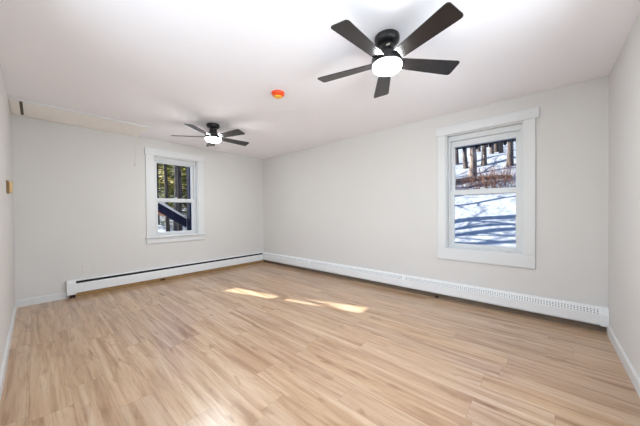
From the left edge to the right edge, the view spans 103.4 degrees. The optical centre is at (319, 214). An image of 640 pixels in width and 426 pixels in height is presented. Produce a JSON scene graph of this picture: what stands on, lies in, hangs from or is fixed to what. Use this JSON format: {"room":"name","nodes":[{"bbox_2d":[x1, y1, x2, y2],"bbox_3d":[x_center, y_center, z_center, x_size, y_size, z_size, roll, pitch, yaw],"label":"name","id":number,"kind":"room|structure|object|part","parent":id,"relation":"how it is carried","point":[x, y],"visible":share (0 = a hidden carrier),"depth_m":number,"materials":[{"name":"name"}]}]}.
{"room":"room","nodes":[
{"label":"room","id":0,"kind":"room"},
{"bbox_2d":[0,64,14,369],"bbox_3d":[-1.831,-0.049,1.282,5.694,2.400,0.170,0,1,41],"label":"wall","id":1,"kind":"structure","parent":0,"point":[7,258],"depth_m":2.26,"materials":[{"name":"paint"}]},
{"bbox_2d":[0,300,16,401],"bbox_3d":[-1.761,1.104,1.364,5.354,0.092,0.014,0,1,41],"label":"baseboard","id":2,"kind":"structure","parent":1,"relation":"attached to","point":[10,333],"depth_m":1.99,"materials":[{"name":"white paint"}]},
{"bbox_2d":[6,180,12,193],"bbox_3d":[-2.918,-0.261,2.376,0.090,0.120,0.036,0,1,41],"label":"thermostat","id":3,"kind":"object","parent":1,"relation":"attached to","point":[9,185],"visible":0.99,"depth_m":2.35,"materials":[{"name":"beige plastic"}]},
{"bbox_3d":[-2.925,-0.261,2.369,0.090,0.120,0.016,0,1,41],"label":"plate","id":4,"kind":"part","parent":3,"relation":"part of","materials":[{"name":"beige plastic"}]},
{"bbox_2d":[11,113,263,299],"bbox_3d":[-2.615,-0.078,4.566,0.170,2.400,3.714,0,1,41],"label":"wall","id":5,"kind":"structure","parent":0,"point":[79,193],"depth_m":3.71,"materials":[{"name":"paint"}]},
{"bbox_2d":[17,292,65,307],"bbox_3d":[-3.615,1.099,3.297,0.014,0.092,0.428,0,1,41],"label":"baseboard","id":6,"kind":"structure","parent":5,"relation":"attached to","point":[57,296],"depth_m":3.28,"materials":[{"name":"white paint"}]},
{"bbox_2d":[66,252,262,298],"bbox_3d":[-2.393,1.000,4.639,0.068,0.240,3.196,0,1,41],"label":"baseboard heater","id":7,"kind":"object","parent":5,"relation":"attached to","point":[73,287],"visible":1,"depth_m":4.16,"materials":[{"name":"metal"}]},
{"bbox_3d":[-2.368,0.972,4.677,0.056,0.175,3.106,0,1,41],"label":"panel","id":8,"kind":"part","parent":7,"relation":"part of","materials":[{"name":"metal"}]},
{"bbox_2d":[69,260,263,297],"bbox_3d":[-2.383,1.090,4.693,0.012,0.058,3.248,0,1,41],"label":"trim","id":9,"kind":"structure","parent":5,"relation":"attached to","point":[260,261],"depth_m":4.26,"materials":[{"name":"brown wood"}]},
{"bbox_2d":[144,147,205,243],"bbox_3d":[-2.602,-0.322,4.551,0.230,1.588,0.980,0,1,41],"label":"window","id":10,"kind":"structure","parent":5,"relation":"in","point":[195,162],"depth_m":4.49,"materials":[{"name":"white paint"}]},
{"bbox_3d":[-2.817,-0.320,4.193,0.020,1.363,0.118,0,1,41],"label":"casing","id":11,"kind":"part","parent":10,"relation":"part of","materials":[{"name":"white paint"}]},
{"bbox_3d":[-2.646,-0.583,4.593,0.028,0.705,0.648,0,1,41],"label":"sash","id":12,"kind":"part","parent":10,"relation":"part of","materials":[{"name":"clear glass"}]},
{"bbox_3d":[-2.549,-1.061,4.491,0.026,0.108,0.964,0,1,41],"label":"head casing","id":13,"kind":"part","parent":10,"relation":"part of","materials":[{"name":"white paint"}]},
{"bbox_3d":[-2.633,-0.324,4.587,0.085,1.343,0.692,0,1,41],"label":"frame","id":14,"kind":"part","parent":10,"relation":"part of","materials":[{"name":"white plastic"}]},
{"bbox_3d":[-2.616,0.016,4.578,0.028,0.626,0.648,0,1,41],"label":"sash","id":15,"kind":"part","parent":10,"relation":"part of","materials":[{"name":"white plastic"}]},
{"bbox_3d":[-2.269,-0.332,4.814,0.020,1.363,0.106,0,1,41],"label":"casing","id":16,"kind":"part","parent":10,"relation":"part of","materials":[{"name":"white paint"}]},
{"bbox_2d":[0,262,639,425],"bbox_3d":[-0.534,1.200,2.751,5.694,0.150,4.054,0,1,41],"label":"floor","id":17,"kind":"structure","parent":0,"point":[263,343],"depth_m":1.96,"materials":[{"name":"brown wood"}]},
{"bbox_2d":[0,0,639,158],"bbox_3d":[-0.556,-1.375,2.724,5.694,0.200,4.054,0,1,41],"label":"ceiling","id":18,"kind":"structure","parent":0,"point":[163,66],"depth_m":2.05,"materials":[{"name":"paint"}]},
{"bbox_2d":[8,97,150,165],"bbox_3d":[-3.109,-1.018,3.377,0.653,0.486,1.296,0,1,41],"label":"attic hatch","id":19,"kind":"object","parent":18,"relation":"attached to","point":[20,107],"visible":1,"depth_m":3.25,"materials":[{"name":"paint"}]},
{"bbox_3d":[-2.871,-1.250,3.162,0.012,0.020,1.296,0,1,41],"label":"edge trim","id":20,"kind":"part","parent":19,"relation":"part of","materials":[{"name":"white paint"}]},
{"bbox_3d":[-3.086,-1.254,3.406,0.633,0.014,1.185,0,1,41],"label":"hatch panel","id":21,"kind":"part","parent":19,"relation":"part of","materials":[{"name":"paint"}]},
{"bbox_2d":[171,122,248,146],"bbox_3d":[-1.535,-1.153,3.565,1.016,0.246,1.047,-1,1,-13],"label":"ceiling fan","id":22,"kind":"object","parent":18,"relation":"hanging from","point":[212,137],"visible":1,"depth_m":3.50,"materials":[{"name":"black wood"}]},
{"bbox_3d":[-1.814,-1.093,3.525,0.455,0.034,0.138,-1,1,-13],"label":"blade","id":23,"kind":"part","parent":22,"relation":"part of","materials":[{"name":"black wood"}]},
{"bbox_3d":[-1.551,-1.093,3.259,0.134,0.034,0.450,0,1,8],"label":"blade","id":24,"kind":"part","parent":22,"relation":"part of","materials":[{"name":"black wood"}]},
{"bbox_3d":[-1.649,-1.098,3.841,0.134,0.034,0.450,-1,1,-28],"label":"blade","id":25,"kind":"part","parent":22,"relation":"part of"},
{"bbox_3d":[-1.228,-1.097,3.428,0.450,0.034,0.134,0,1,26],"label":"blade","id":26,"kind":"part","parent":22,"relation":"part of","materials":[{"name":"black wood"}]},
{"bbox_3d":[-1.288,-1.101,3.787,0.134,0.034,0.450,0,1,44],"label":"blade","id":27,"kind":"part","parent":22,"relation":"part of","materials":[{"name":"black wood"}]},
{"bbox_2d":[271,89,284,98],"bbox_3d":[-0.435,-1.244,2.617,0.136,0.063,0.136,0,1,41],"label":"smoke detector","id":28,"kind":"object","parent":18,"relation":"attached to","point":[276,93],"visible":1,"depth_m":2.58,"materials":[{"name":"plastic"}]},
{"bbox_2d":[317,2,462,97],"bbox_3d":[0.456,-1.151,1.793,1.047,0.246,1.016,0,1,41],"label":"ceiling fan","id":29,"kind":"object","parent":18,"relation":"hanging from","point":[387,61],"visible":1,"depth_m":1.72,"materials":[{"name":"black wood"}]},
{"bbox_3d":[0.204,-1.093,1.952,0.450,0.034,0.134,0,1,27],"label":"blade","id":30,"kind":"part","parent":29,"relation":"part of","materials":[{"name":"black wood"}]},
{"bbox_3d":[0.253,-1.090,1.599,0.138,0.034,0.455,0,1,41],"label":"blade","id":31,"kind":"part","parent":29,"relation":"part of","materials":[{"name":"black wood"}]},
{"bbox_3d":[0.529,-1.098,2.117,0.134,0.034,0.450,0,1,9],"label":"blade","id":32,"kind":"part","parent":29,"relation":"part of","materials":[{"name":"black wood"}]},
{"bbox_3d":[0.621,-1.092,1.535,0.134,0.034,0.450,-1,1,-27],"label":"blade","id":33,"kind":"part","parent":29,"relation":"part of","materials":[{"name":"black wood"}]},
{"bbox_3d":[0.786,-1.097,1.860,0.450,0.034,0.134,-1,1,-9],"label":"blade","id":34,"kind":"part","parent":29,"relation":"part of","materials":[{"name":"black wood"}]},
{"bbox_2d":[263,75,608,331],"bbox_3d":[0.677,-0.102,4.249,5.524,2.400,0.170,0,1,41],"label":"wall","id":35,"kind":"structure","parent":0,"point":[370,200],"depth_m":3.42,"materials":[{"name":"paint"}]},
{"bbox_2d":[264,260,605,331],"bbox_3d":[0.690,1.074,4.138,5.328,0.050,0.012,0,1,41],"label":"trim","id":36,"kind":"structure","parent":35,"relation":"attached to","point":[495,307],"depth_m":3.11,"materials":[{"name":"white metal"}]},
{"bbox_2d":[262,252,608,326],"bbox_3d":[0.671,0.981,4.115,5.352,0.238,0.068,0,1,41],"label":"baseboard heater","id":37,"kind":"object","parent":35,"relation":"attached to","point":[592,314],"visible":0.99,"depth_m":3.06,"materials":[{"name":"metal"}]},
{"bbox_2d":[262,253,308,262],"bbox_3d":[-0.782,0.899,5.378,1.501,0.056,0.030,0,1,41],"label":"grille","id":38,"kind":"object","parent":37,"relation":"attached to","point":[267,255],"depth_m":5.32,"materials":[{"name":"metal"}]},
{"bbox_2d":[310,260,402,279],"bbox_3d":[0.496,0.900,4.249,1.846,0.056,0.030,0,1,41],"label":"grille","id":39,"kind":"object","parent":37,"relation":"attached to","point":[345,268],"depth_m":4.14,"materials":[{"name":"metal"}]},
{"bbox_2d":[405,276,599,313],"bbox_3d":[1.919,0.902,2.992,1.886,0.056,0.030,0,1,41],"label":"grille","id":40,"kind":"object","parent":37,"relation":"attached to","point":[568,306],"depth_m":2.82,"materials":[{"name":"metal"}]},
{"bbox_2d":[455,138,515,147],"bbox_3d":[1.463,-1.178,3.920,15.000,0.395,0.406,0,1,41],"label":"trim","id":41,"kind":"structure","parent":35,"relation":"attached to","point":[512,138],"depth_m":3.47,"materials":[{"name":"black"}]},
{"bbox_2d":[455,139,515,150],"bbox_3d":[1.978,-0.953,3.747,4.000,0.067,0.044,0,1,41],"label":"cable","id":42,"kind":"object","parent":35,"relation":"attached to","point":[505,141],"visible":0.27,"depth_m":3.46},
{"bbox_2d":[436,107,538,268],"bbox_3d":[1.988,-0.283,3.076,1.030,1.712,0.206,0,1,41],"label":"window","id":43,"kind":"structure","parent":35,"relation":"in","point":[523,128],"depth_m":2.97,"materials":[{"name":"white paint"}]},
{"bbox_3d":[1.594,-0.299,3.308,0.100,1.462,0.020,0,1,41],"label":"casing","id":44,"kind":"part","parent":43,"relation":"part of","materials":[{"name":"white paint"}]},
{"bbox_3d":[2.007,-0.298,3.107,0.762,1.442,0.085,0,1,41],"label":"frame","id":45,"kind":"part","parent":43,"relation":"part of","materials":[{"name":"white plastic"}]},
{"bbox_3d":[2.014,-0.607,3.113,0.718,0.705,0.028,0,1,41],"label":"sash","id":46,"kind":"part","parent":43,"relation":"part of","materials":[{"name":"clear glass"}]},
{"bbox_3d":[1.998,0.043,3.096,0.718,0.725,0.028,0,1,41],"label":"sash","id":47,"kind":"part","parent":43,"relation":"part of","materials":[{"name":"white plastic"}]},
{"bbox_3d":[1.922,-1.083,3.000,1.030,0.108,0.026,0,1,41],"label":"head casing","id":48,"kind":"part","parent":43,"relation":"part of","materials":[{"name":"white paint"}]},
{"bbox_3d":[2.257,-0.298,2.723,0.097,1.462,0.020,0,1,41],"label":"casing","id":49,"kind":"part","parent":43,"relation":"part of","materials":[{"name":"white paint"}]},
{"bbox_2d":[608,12,639,376],"bbox_3d":[1.581,-0.074,0.973,0.170,2.400,3.884,0,1,41],"label":"wall","id":50,"kind":"structure","parent":0,"point":[624,77],"depth_m":1.85,"materials":[{"name":"paint"}]},
{"bbox_2d":[607,325,639,397],"bbox_3d":[1.446,1.081,0.961,0.014,0.092,3.628,0,1,41],"label":"baseboard","id":51,"kind":"structure","parent":50,"relation":"attached to","point":[634,377],"depth_m":1.82,"materials":[{"name":"white paint"}]},
{"label":"outside","id":52,"kind":"structure","parent":0,"visible":0},
{"bbox_2d":[158,141,515,246],"bbox_3d":[-1.915,-17.736,28.393,100.500,37.986,100.500,0,1,41],"label":"outdoor view","id":53,"kind":"structure","parent":52,"point":[485,219],"depth_m":10.17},
{"bbox_2d":[163,164,169,231],"bbox_3d":[-6.094,-4.945,10.858,4.760,12.395,5.301,0,1,41],"label":"bare tree","id":54,"kind":"object","parent":53,"relation":"on","point":[167,222],"visible":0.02,"depth_m":11.23,"materials":[{"name":"brown plant"}]},
{"bbox_2d":[157,163,186,224],"bbox_3d":[-9.604,-2.296,15.085,4.941,6.000,4.647,0,1,41],"label":"conifer tree","id":55,"kind":"object","parent":53,"relation":"on","point":[169,166],"visible":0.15,"depth_m":14.83,"materials":[{"name":"green plant"}]},
{"bbox_2d":[158,167,186,208],"bbox_3d":[-9.196,-2.963,17.856,4.908,6.500,5.284,0,1,9],"label":"conifer tree","id":56,"kind":"object","parent":53,"relation":"on","point":[181,167],"visible":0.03,"depth_m":16.64,"materials":[{"name":"green plant"}]},
{"bbox_2d":[158,163,186,209],"bbox_3d":[-10.653,-3.397,18.155,4.698,7.000,4.464,0,1,5],"label":"conifer tree","id":57,"kind":"object","parent":53,"relation":"on","point":[160,163],"visible":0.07,"depth_m":17.70,"materials":[{"name":"green plant"}]},
{"bbox_2d":[159,165,186,222],"bbox_3d":[-8.562,-2.447,16.558,4.967,6.000,4.164,0,1,41],"label":"conifer tree","id":58,"kind":"object","parent":53,"relation":"on","point":[183,169],"visible":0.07,"depth_m":16.04,"materials":[{"name":"green plant"}]},
{"bbox_2d":[173,165,182,230],"bbox_3d":[-7.824,-6.117,13.337,6.472,14.270,3.289,-1,1,-2],"label":"bare tree","id":59,"kind":"object","parent":53,"relation":"on","point":[175,224],"visible":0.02,"depth_m":13.70,"materials":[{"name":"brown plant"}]},
{"bbox_2d":[177,166,180,230],"bbox_3d":[-7.268,-4.871,12.172,4.197,12.101,3.634,-1,1,-33],"label":"bare tree","id":60,"kind":"object","parent":53,"relation":"on","point":[178,180],"visible":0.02,"depth_m":11.90,"materials":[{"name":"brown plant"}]},
{"bbox_2d":[186,167,191,229],"bbox_3d":[-3.393,-0.245,6.747,0.180,3.700,0.235,0,1,41],"label":"porch post","id":61,"kind":"object","parent":53,"relation":"on","point":[189,216],"visible":0.07,"depth_m":6.63,"materials":[{"name":"paint"}]},
{"bbox_2d":[158,202,186,226],"bbox_3d":[-4.014,-0.179,6.406,0.140,1.026,1.150,0,1,41],"label":"stair rail","id":62,"kind":"object","parent":61,"relation":"attached to","point":[163,209],"visible":0.48,"depth_m":6.53,"materials":[{"name":"paint"}]},
{"bbox_2d":[455,149,458,164],"bbox_3d":[10.856,-8.927,19.809,3.405,10.010,5.163,0,1,41],"label":"bare tree","id":63,"kind":"object","parent":53,"relation":"on","point":[456,151],"visible":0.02,"depth_m":20.12,"materials":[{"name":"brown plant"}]},
{"bbox_2d":[463,148,467,168],"bbox_3d":[11.957,-9.371,18.503,2.952,12.014,5.393,-1,1,-31],"label":"bare tree","id":64,"kind":"object","parent":53,"relation":"on","point":[465,161],"visible":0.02,"depth_m":18.84,"materials":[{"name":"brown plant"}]},
{"bbox_2d":[468,147,476,175],"bbox_3d":[8.805,-8.175,14.562,5.546,12.302,5.421,0,1,41],"label":"bare tree","id":65,"kind":"object","parent":53,"relation":"on","point":[473,154],"visible":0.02,"depth_m":14.93,"materials":[{"name":"brown plant"}]},
{"bbox_2d":[481,145,486,165],"bbox_3d":[12.263,-9.594,17.701,3.194,12.274,6.498,0,1,21],"label":"bare tree","id":66,"kind":"object","parent":53,"relation":"on","point":[484,148],"visible":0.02,"depth_m":18.28,"materials":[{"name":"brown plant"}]},
{"bbox_2d":[455,174,512,182],"bbox_3d":[9.248,-2.084,14.407,2.752,0.357,0.326,0,1,32],"label":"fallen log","id":67,"kind":"object","parent":53,"relation":"on","point":[458,180],"visible":0.44,"depth_m":14.62,"materials":[{"name":"plant"}]},
{"bbox_2d":[455,157,515,189],"bbox_3d":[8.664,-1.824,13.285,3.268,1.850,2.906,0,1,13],"label":"brush","id":68,"kind":"object","parent":53,"relation":"on","point":[472,181],"visible":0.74,"depth_m":13.16,"materials":[{"name":"brown plant"}]},
{"bbox_2d":[489,144,493,153],"bbox_3d":[13.507,-11.049,21.516,4.210,12.514,4.582,0,1,41],"label":"bare tree","id":69,"kind":"object","parent":53,"relation":"on","point":[491,150],"visible":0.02,"depth_m":20.26,"materials":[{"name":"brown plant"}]},
{"bbox_2d":[494,143,498,151],"bbox_3d":[14.277,-11.818,21.704,7.059,13.476,3.061,-1,1,-8],"label":"bare tree","id":70,"kind":"object","parent":53,"relation":"on","point":[496,146],"visible":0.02,"depth_m":20.83,"materials":[{"name":"brown plant"}]},
{"bbox_2d":[499,143,503,152],"bbox_3d":[14.221,-10.827,20.381,4.448,12.007,5.672,0,1,7],"label":"bare tree","id":71,"kind":"object","parent":53,"relation":"on","point":[500,144],"visible":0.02,"depth_m":20.10,"materials":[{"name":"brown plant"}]},
{"bbox_2d":[506,141,513,166],"bbox_3d":[12.828,-9.431,15.910,2.993,12.641,5.547,-1,1,-8],"label":"bare tree","id":72,"kind":"object","parent":53,"relation":"on","point":[510,152],"visible":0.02,"depth_m":16.66,"materials":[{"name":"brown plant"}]}
]}

